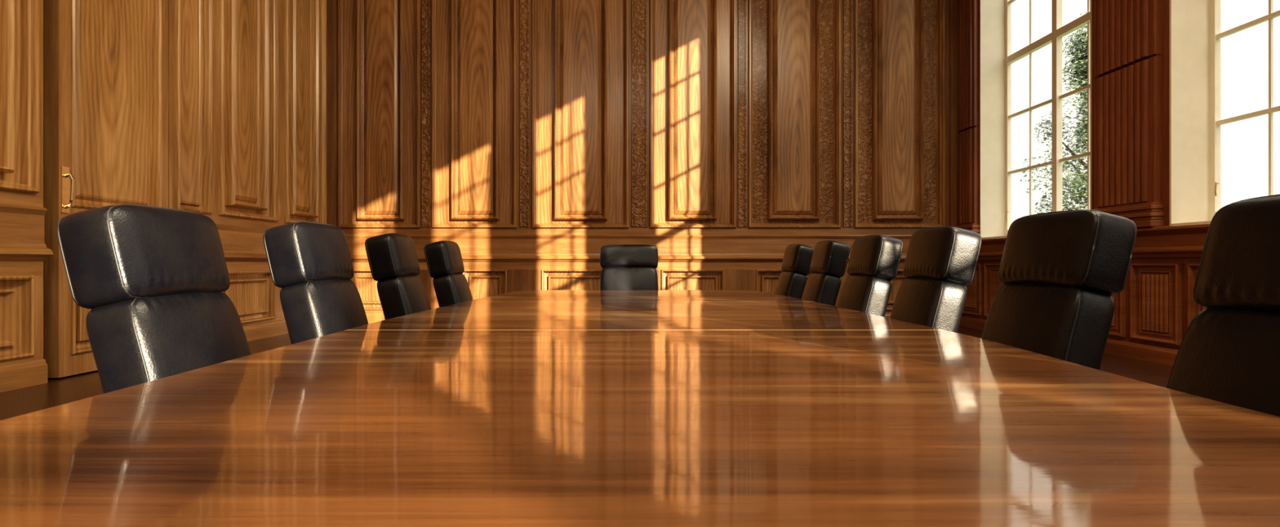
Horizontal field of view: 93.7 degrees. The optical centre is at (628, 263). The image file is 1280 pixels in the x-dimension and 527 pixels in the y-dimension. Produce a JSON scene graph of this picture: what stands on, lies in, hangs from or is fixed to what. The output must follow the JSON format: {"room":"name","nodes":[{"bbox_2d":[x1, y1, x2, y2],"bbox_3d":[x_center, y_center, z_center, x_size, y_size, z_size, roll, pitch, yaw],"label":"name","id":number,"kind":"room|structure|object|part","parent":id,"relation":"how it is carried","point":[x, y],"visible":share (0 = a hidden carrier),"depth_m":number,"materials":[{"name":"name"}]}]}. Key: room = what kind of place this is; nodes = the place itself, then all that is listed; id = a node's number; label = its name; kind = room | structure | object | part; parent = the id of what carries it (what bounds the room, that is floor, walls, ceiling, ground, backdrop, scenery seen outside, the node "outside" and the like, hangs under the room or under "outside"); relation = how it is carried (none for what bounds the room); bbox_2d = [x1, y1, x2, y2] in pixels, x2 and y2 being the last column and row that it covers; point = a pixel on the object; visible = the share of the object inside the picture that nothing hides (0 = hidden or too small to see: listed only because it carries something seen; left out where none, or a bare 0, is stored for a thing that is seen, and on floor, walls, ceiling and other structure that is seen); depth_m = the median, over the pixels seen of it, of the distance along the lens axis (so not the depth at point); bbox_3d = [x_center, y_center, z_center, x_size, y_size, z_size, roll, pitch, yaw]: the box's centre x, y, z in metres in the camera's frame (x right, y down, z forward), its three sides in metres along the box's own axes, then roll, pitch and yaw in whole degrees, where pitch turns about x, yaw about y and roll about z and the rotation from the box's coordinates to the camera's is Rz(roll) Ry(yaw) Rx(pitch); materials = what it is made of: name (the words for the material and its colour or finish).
{"room":"conference room","nodes":[
{"label":"conference room","id":0,"kind":"room"},
{"bbox_2d":[0,0,326,365],"bbox_3d":[-5.005,-2.800,-2.550,0.289,7.600,24.900,0,0,0],"label":"wall","id":1,"kind":"structure","parent":0,"point":[247,78],"depth_m":7.22,"materials":[{"name":"brown wood"}]},
{"bbox_3d":[-4.935,0.430,4.345,0.102,0.660,1.190,0,0,0],"label":"panel","id":2,"kind":"part","parent":1,"relation":"part of","materials":[{"name":"brown wood"}]},
{"bbox_3d":[-4.929,-2.665,4.335,0.136,4.170,1.250,0,0,0],"label":"panel","id":3,"kind":"part","parent":1,"relation":"part of","materials":[{"name":"brown wood"}]},
{"bbox_3d":[-4.957,0.210,-4.982,0.087,1.580,20.035,0,0,0],"label":"rail","id":4,"kind":"part","parent":1,"relation":"part of","materials":[{"name":"brown wood"}]},
{"bbox_2d":[0,358,47,391],"bbox_3d":[-4.896,0.900,-4.982,0.035,0.200,20.035,0,0,0],"label":"baseboard","id":5,"kind":"structure","parent":1,"relation":"attached to","point":[29,373],"depth_m":4.83,"materials":[{"name":"brown wood"}]},
{"bbox_2d":[0,203,53,261],"bbox_3d":[-4.873,-0.245,-4.982,0.080,0.450,20.035,0,0,0],"label":"chair rail","id":6,"kind":"object","parent":1,"relation":"attached to","point":[22,228],"visible":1,"depth_m":4.84,"materials":[{"name":"brown wood"}]},
{"bbox_2d":[44,0,168,377],"bbox_3d":[-4.934,-1.198,5.785,0.212,4.365,1.230,0,0,0],"label":"door","id":7,"kind":"structure","parent":1,"relation":"in","point":[106,61],"depth_m":5.54,"materials":[{"name":"brown wood"}]},
{"bbox_3d":[-4.870,-0.640,5.220,0.085,0.400,0.070,0,0,0],"label":"handle","id":8,"kind":"part","parent":7,"relation":"part of","materials":[{"name":"gold metal"}]},
{"bbox_3d":[-4.935,0.425,5.785,0.102,0.750,1.010,0,0,0],"label":"panel","id":9,"kind":"part","parent":7,"relation":"part of","materials":[{"name":"brown wood"}]},
{"bbox_3d":[-4.936,-1.850,5.785,0.099,2.700,1.010,0,0,0],"label":"panel","id":10,"kind":"part","parent":7,"relation":"part of","materials":[{"name":"brown wood"}]},
{"bbox_3d":[-4.932,-2.665,6.770,0.113,4.170,0.540,0,0,0],"label":"wall panel","id":11,"kind":"part","parent":1,"relation":"part of","materials":[{"name":"brown wood"}]},
{"bbox_2d":[215,223,267,262],"bbox_3d":[-4.873,-0.245,8.075,0.080,0.450,3.330,0,0,0],"label":"chair rail","id":12,"kind":"object","parent":1,"relation":"attached to","point":[239,243],"visible":0.14,"depth_m":7.59,"materials":[{"name":"brown wood"}]},
{"bbox_3d":[-4.957,0.210,8.155,0.087,1.580,3.490,0,0,0],"label":"wall rail","id":13,"kind":"part","parent":1,"relation":"part of","materials":[{"name":"brown wood"}]},
{"bbox_3d":[-4.929,-2.665,7.765,0.136,4.170,1.170,0,0,0],"label":"wall panel","id":14,"kind":"part","parent":1,"relation":"part of","materials":[{"name":"brown wood"}]},
{"bbox_3d":[-4.935,0.430,7.765,0.102,0.660,1.090,0,0,0],"label":"wall panel","id":15,"kind":"part","parent":1,"relation":"part of","materials":[{"name":"brown wood"}]},
{"bbox_2d":[243,319,288,341],"bbox_3d":[-4.896,0.900,8.075,0.035,0.200,3.330,0,0,0],"label":"baseboard","id":16,"kind":"structure","parent":1,"relation":"attached to","point":[264,330],"depth_m":8.06,"materials":[{"name":"brown wood"}]},
{"bbox_3d":[-4.929,-2.665,9.105,0.136,4.170,1.110,0,0,0],"label":"wall panel","id":17,"kind":"part","parent":1,"relation":"part of","materials":[{"name":"brown wood"}]},
{"bbox_2d":[0,324,1173,420],"bbox_3d":[0.355,1.050,-2.550,11.010,0.100,25.200,0,0,0],"label":"floor","id":18,"kind":"structure","parent":0,"point":[64,389],"depth_m":5.10,"materials":[{"name":"brown wood"}]},
{"bbox_2d":[56,204,251,393],"bbox_3d":[-0.936,0.429,1.552,0.733,1.141,0.582,0,0,-2],"label":"office chair","id":19,"kind":"object","parent":18,"relation":"on","point":[153,280],"visible":0.52,"depth_m":1.38,"materials":[{"name":"black leather"}]},
{"bbox_3d":[-1.114,0.305,1.520,0.165,0.474,0.390,-13,1,-2],"label":"backrest","id":20,"kind":"part","parent":19,"relation":"part of","materials":[{"name":"black leather"}]},
{"bbox_2d":[262,221,368,343],"bbox_3d":[-0.974,0.420,2.366,0.733,1.158,0.582,0,0,1],"label":"office chair","id":21,"kind":"object","parent":18,"relation":"on","point":[311,263],"visible":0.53,"depth_m":2.19,"materials":[{"name":"black leather"}]},
{"bbox_3d":[-1.153,0.295,2.346,0.164,0.480,0.390,-13,0,1],"label":"backrest","id":22,"kind":"part","parent":21,"relation":"part of","materials":[{"name":"black leather"}]},
{"bbox_2d":[364,232,431,319],"bbox_3d":[-0.984,0.420,3.223,0.733,1.158,0.582,0,0,-2],"label":"office chair","id":23,"kind":"object","parent":18,"relation":"on","point":[393,259],"visible":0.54,"depth_m":3.02,"materials":[{"name":"black leather"}]},
{"bbox_3d":[-1.162,0.295,3.192,0.164,0.480,0.390,-13,0,-2],"label":"backrest","id":24,"kind":"part","parent":23,"relation":"part of","materials":[{"name":"black leather"}]},
{"bbox_2d":[423,240,472,306],"bbox_3d":[-0.977,0.423,4.075,0.733,1.152,0.582,0,0,0],"label":"office chair","id":25,"kind":"object","parent":18,"relation":"on","point":[444,261],"visible":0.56,"depth_m":3.87,"materials":[{"name":"black leather"}]},
{"bbox_3d":[-1.155,0.298,4.050,0.164,0.478,0.390,-13,0,0],"label":"backrest","id":26,"kind":"part","parent":25,"relation":"part of","materials":[{"name":"black leather"}]},
{"bbox_2d":[600,244,658,289],"bbox_3d":[0.000,0.403,5.852,0.660,1.193,0.728,0,0,0],"label":"office chair","id":27,"kind":"object","parent":18,"relation":"on","point":[624,266],"visible":0.51,"depth_m":6.03,"materials":[{"name":"black leather"}]},
{"bbox_3d":[0.000,0.274,6.031,0.598,0.495,0.167,0,-13,0],"label":"backrest","id":28,"kind":"part","parent":27,"relation":"part of","materials":[{"name":"black leather"}]},
{"bbox_2d":[0,289,1279,526],"bbox_3d":[0.065,0.625,2.075,2.310,0.750,7.150,0,0,0],"label":"conference table","id":29,"kind":"object","parent":18,"relation":"on","point":[526,407],"visible":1,"depth_m":0.91,"materials":[{"name":"brown wood"}]},
{"bbox_2d":[773,243,813,298],"bbox_3d":[1.105,0.420,4.856,0.733,1.158,0.582,0,0,-1],"label":"office chair","id":30,"kind":"object","parent":18,"relation":"on","point":[797,260],"visible":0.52,"depth_m":4.71,"materials":[{"name":"black leather"}]},
{"bbox_3d":[1.283,0.295,4.884,0.164,0.480,0.390,13,0,-1],"label":"backrest","id":31,"kind":"part","parent":30,"relation":"part of","materials":[{"name":"black leather"}]},
{"bbox_2d":[801,240,849,306],"bbox_3d":[1.117,0.420,4.124,0.733,1.158,0.582,0,0,1],"label":"office chair","id":32,"kind":"object","parent":18,"relation":"on","point":[829,260],"visible":0.48,"depth_m":3.97,"materials":[{"name":"black leather"}]},
{"bbox_3d":[1.296,0.295,4.146,0.164,0.480,0.390,13,0,1],"label":"backrest","id":33,"kind":"part","parent":32,"relation":"part of","materials":[{"name":"black leather"}]},
{"bbox_2d":[836,234,902,316],"bbox_3d":[1.113,0.420,3.347,0.733,1.158,0.582,0,0,-2],"label":"office chair","id":34,"kind":"object","parent":18,"relation":"on","point":[874,260],"visible":0.46,"depth_m":3.21,"materials":[{"name":"black leather"}]},
{"bbox_3d":[1.291,0.295,3.378,0.164,0.480,0.390,13,0,-2],"label":"backrest","id":35,"kind":"part","parent":34,"relation":"part of","materials":[{"name":"black leather"}]},
{"bbox_2d":[889,226,982,332],"bbox_3d":[1.096,0.420,2.605,0.733,1.158,0.582,0,0,0],"label":"office chair","id":36,"kind":"object","parent":18,"relation":"on","point":[940,262],"visible":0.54,"depth_m":2.47,"materials":[{"name":"black leather"}]},
{"bbox_3d":[1.275,0.295,2.630,0.164,0.480,0.390,13,0,0],"label":"backrest","id":37,"kind":"part","parent":36,"relation":"part of","materials":[{"name":"black leather"}]},
{"bbox_2d":[981,208,1137,369],"bbox_3d":[1.065,0.420,1.817,0.733,1.158,0.582,0,0,-1],"label":"office chair","id":38,"kind":"object","parent":18,"relation":"on","point":[1060,271],"visible":0.44,"depth_m":1.71,"materials":[{"name":"black leather"}]},
{"bbox_3d":[1.243,0.295,1.846,0.164,0.480,0.390,13,0,-1],"label":"backrest","id":39,"kind":"part","parent":38,"relation":"part of","materials":[{"name":"black leather"}]},
{"bbox_2d":[1166,194,1279,416],"bbox_3d":[0.971,0.435,1.043,0.733,1.129,0.582,0,0,2],"label":"office chair","id":40,"kind":"object","parent":18,"relation":"on","point":[1228,353],"visible":0.59,"depth_m":1.12,"materials":[{"name":"black leather"}]},
{"bbox_3d":[1.150,0.312,1.060,0.166,0.469,0.390,13,1,2],"label":"backrest","id":41,"kind":"part","parent":40,"relation":"part of","materials":[{"name":"black leather"}]},
{"bbox_2d":[326,0,959,311],"bbox_3d":[0.200,-2.800,9.900,10.400,7.600,0.300,0,0,0],"label":"wall","id":42,"kind":"structure","parent":0,"point":[444,117],"depth_m":9.84,"materials":[{"name":"brown wood"}]},
{"bbox_3d":[-4.034,0.430,9.835,1.138,0.660,0.102,0,0,0],"label":"wall panel","id":43,"kind":"part","parent":42,"relation":"part of","materials":[{"name":"brown wood"}]},
{"bbox_3d":[-4.075,-2.665,9.829,1.336,4.170,0.136,0,0,0],"label":"wall panel","id":44,"kind":"part","parent":42,"relation":"part of","materials":[{"name":"brown wood"}]},
{"bbox_3d":[-4.075,-2.684,9.867,0.645,3.838,0.015,0,0,0],"label":"bead moulding","id":45,"kind":"part","parent":42,"relation":"part of","materials":[{"name":"brown wood"}]},
{"bbox_3d":[-2.525,-2.665,9.829,1.386,4.170,0.136,0,0,0],"label":"wall panel","id":46,"kind":"part","parent":42,"relation":"part of","materials":[{"name":"brown wood"}]},
{"bbox_3d":[-2.525,-2.684,9.867,0.666,3.838,0.015,0,0,0],"label":"bead moulding","id":47,"kind":"part","parent":42,"relation":"part of","materials":[{"name":"brown wood"}]},
{"bbox_3d":[-2.360,0.430,9.835,0.726,0.660,0.102,0,0,0],"label":"wall panel","id":48,"kind":"part","parent":42,"relation":"part of","materials":[{"name":"brown wood"}]},
{"bbox_3d":[-0.763,0.430,9.835,1.328,0.660,0.102,0,0,0],"label":"wall panel","id":49,"kind":"part","parent":42,"relation":"part of","materials":[{"name":"brown wood"}]},
{"bbox_3d":[-0.792,-2.665,9.829,1.584,4.170,0.136,0,0,0],"label":"wall panel","id":50,"kind":"part","parent":42,"relation":"part of","materials":[{"name":"brown wood"}]},
{"bbox_3d":[-0.792,-2.684,9.867,0.751,3.838,0.015,0,0,0],"label":"bead moulding","id":51,"kind":"part","parent":42,"relation":"part of","materials":[{"name":"brown wood"}]},
{"bbox_2d":[345,234,911,262],"bbox_3d":[0.200,-0.245,9.773,10.400,0.450,0.080,0,0,0],"label":"chair rail","id":52,"kind":"object","parent":42,"relation":"attached to","point":[473,247],"visible":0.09,"depth_m":9.80,"materials":[{"name":"brown wood"}]},
{"bbox_2d":[365,311,891,324],"bbox_3d":[0.200,0.900,9.796,10.400,0.200,0.035,0,0,0],"label":"baseboard","id":53,"kind":"structure","parent":42,"relation":"attached to","point":[372,317],"depth_m":9.78,"materials":[{"name":"brown wood"}]},
{"bbox_3d":[0.200,0.210,9.857,10.400,1.580,0.087,0,0,0],"label":"wall rail","id":54,"kind":"part","parent":42,"relation":"part of","materials":[{"name":"brown wood"}]},
{"bbox_3d":[1.044,-2.684,9.867,0.677,3.838,0.015,0,0,0],"label":"bead moulding","id":55,"kind":"part","parent":42,"relation":"part of","materials":[{"name":"brown wood"}]},
{"bbox_3d":[1.040,0.430,9.835,1.023,0.660,0.102,0,0,0],"label":"wall panel","id":56,"kind":"part","parent":42,"relation":"part of","materials":[{"name":"brown wood"}]},
{"bbox_3d":[1.044,-2.665,9.829,1.411,4.170,0.136,0,0,0],"label":"wall panel","id":57,"kind":"part","parent":42,"relation":"part of","materials":[{"name":"brown wood"}]},
{"bbox_3d":[2.706,0.430,9.835,1.254,0.660,0.102,0,0,0],"label":"wall panel","id":58,"kind":"part","parent":42,"relation":"part of","materials":[{"name":"brown wood"}]},
{"bbox_3d":[2.702,-2.684,9.867,0.719,3.838,0.015,0,0,0],"label":"bead moulding","id":59,"kind":"part","parent":42,"relation":"part of","materials":[{"name":"brown wood"}]},
{"bbox_3d":[2.702,-2.665,9.829,1.510,4.170,0.136,0,0,0],"label":"wall panel","id":60,"kind":"part","parent":42,"relation":"part of","materials":[{"name":"brown wood"}]},
{"bbox_3d":[4.414,0.430,9.835,1.204,0.660,0.102,0,0,0],"label":"wall panel","id":61,"kind":"part","parent":42,"relation":"part of","materials":[{"name":"brown wood"}]},
{"bbox_3d":[4.414,-2.684,9.867,0.702,3.838,0.015,0,0,0],"label":"bead moulding","id":62,"kind":"part","parent":42,"relation":"part of","materials":[{"name":"brown wood"}]},
{"bbox_3d":[4.414,-2.665,9.829,1.468,4.170,0.136,0,0,0],"label":"wall panel","id":63,"kind":"part","parent":42,"relation":"part of","materials":[{"name":"brown wood"}]},
{"bbox_2d":[955,0,1206,348],"bbox_3d":[5.555,-2.800,-2.559,0.610,7.600,24.918,0,0,0],"label":"wall","id":64,"kind":"structure","parent":0,"point":[1156,304],"depth_m":6.42,"materials":[{"name":"brown wood"}]},
{"bbox_3d":[5.375,0.400,9.440,0.050,0.800,0.560,0,0,0],"label":"wall panel","id":65,"kind":"part","parent":64,"relation":"part of","materials":[{"name":"brown wood"}]},
{"bbox_3d":[5.375,0.400,8.780,0.050,0.800,0.560,0,0,0],"label":"wall panel","id":66,"kind":"part","parent":64,"relation":"part of","materials":[{"name":"brown wood"}]},
{"bbox_2d":[979,0,1092,238],"bbox_3d":[5.652,-3.250,8.115,0.515,5.800,2.230,0,0,0],"label":"window","id":67,"kind":"structure","parent":64,"relation":"in","point":[996,57],"depth_m":9.21,"materials":[{"name":"beige paint"}]},
{"bbox_2d":[959,315,1178,364],"bbox_3d":[5.365,0.920,-2.615,0.070,0.160,24.770,0,0,0],"label":"baseboard","id":68,"kind":"structure","parent":64,"relation":"attached to","point":[1157,353],"depth_m":6.35,"materials":[{"name":"brown wood"}]},
{"bbox_3d":[5.375,0.400,6.800,0.050,0.800,0.560,0,0,0],"label":"wall panel","id":69,"kind":"part","parent":64,"relation":"part of","materials":[{"name":"brown wood"}]},
{"bbox_3d":[5.375,0.400,6.140,0.050,0.800,0.560,0,0,0],"label":"wall panel","id":70,"kind":"part","parent":64,"relation":"part of","materials":[{"name":"brown wood"}]},
{"bbox_3d":[5.375,0.400,5.480,0.050,0.800,0.560,0,0,0],"label":"wall panel","id":71,"kind":"part","parent":64,"relation":"part of","materials":[{"name":"brown wood"}]},
{"label":"outside","id":72,"kind":"structure","parent":0,"visible":0},
{"label":"ground","id":73,"kind":"structure","parent":72,"visible":0},
{"bbox_2d":[1020,10,1087,213],"bbox_3d":[13.589,-2.851,17.094,3.785,8.910,3.750,0,0,0],"label":"tree","id":74,"kind":"object","parent":73,"relation":"on","point":[1080,54],"visible":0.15,"depth_m":17.26,"materials":[{"name":"green plant"}]}
]}

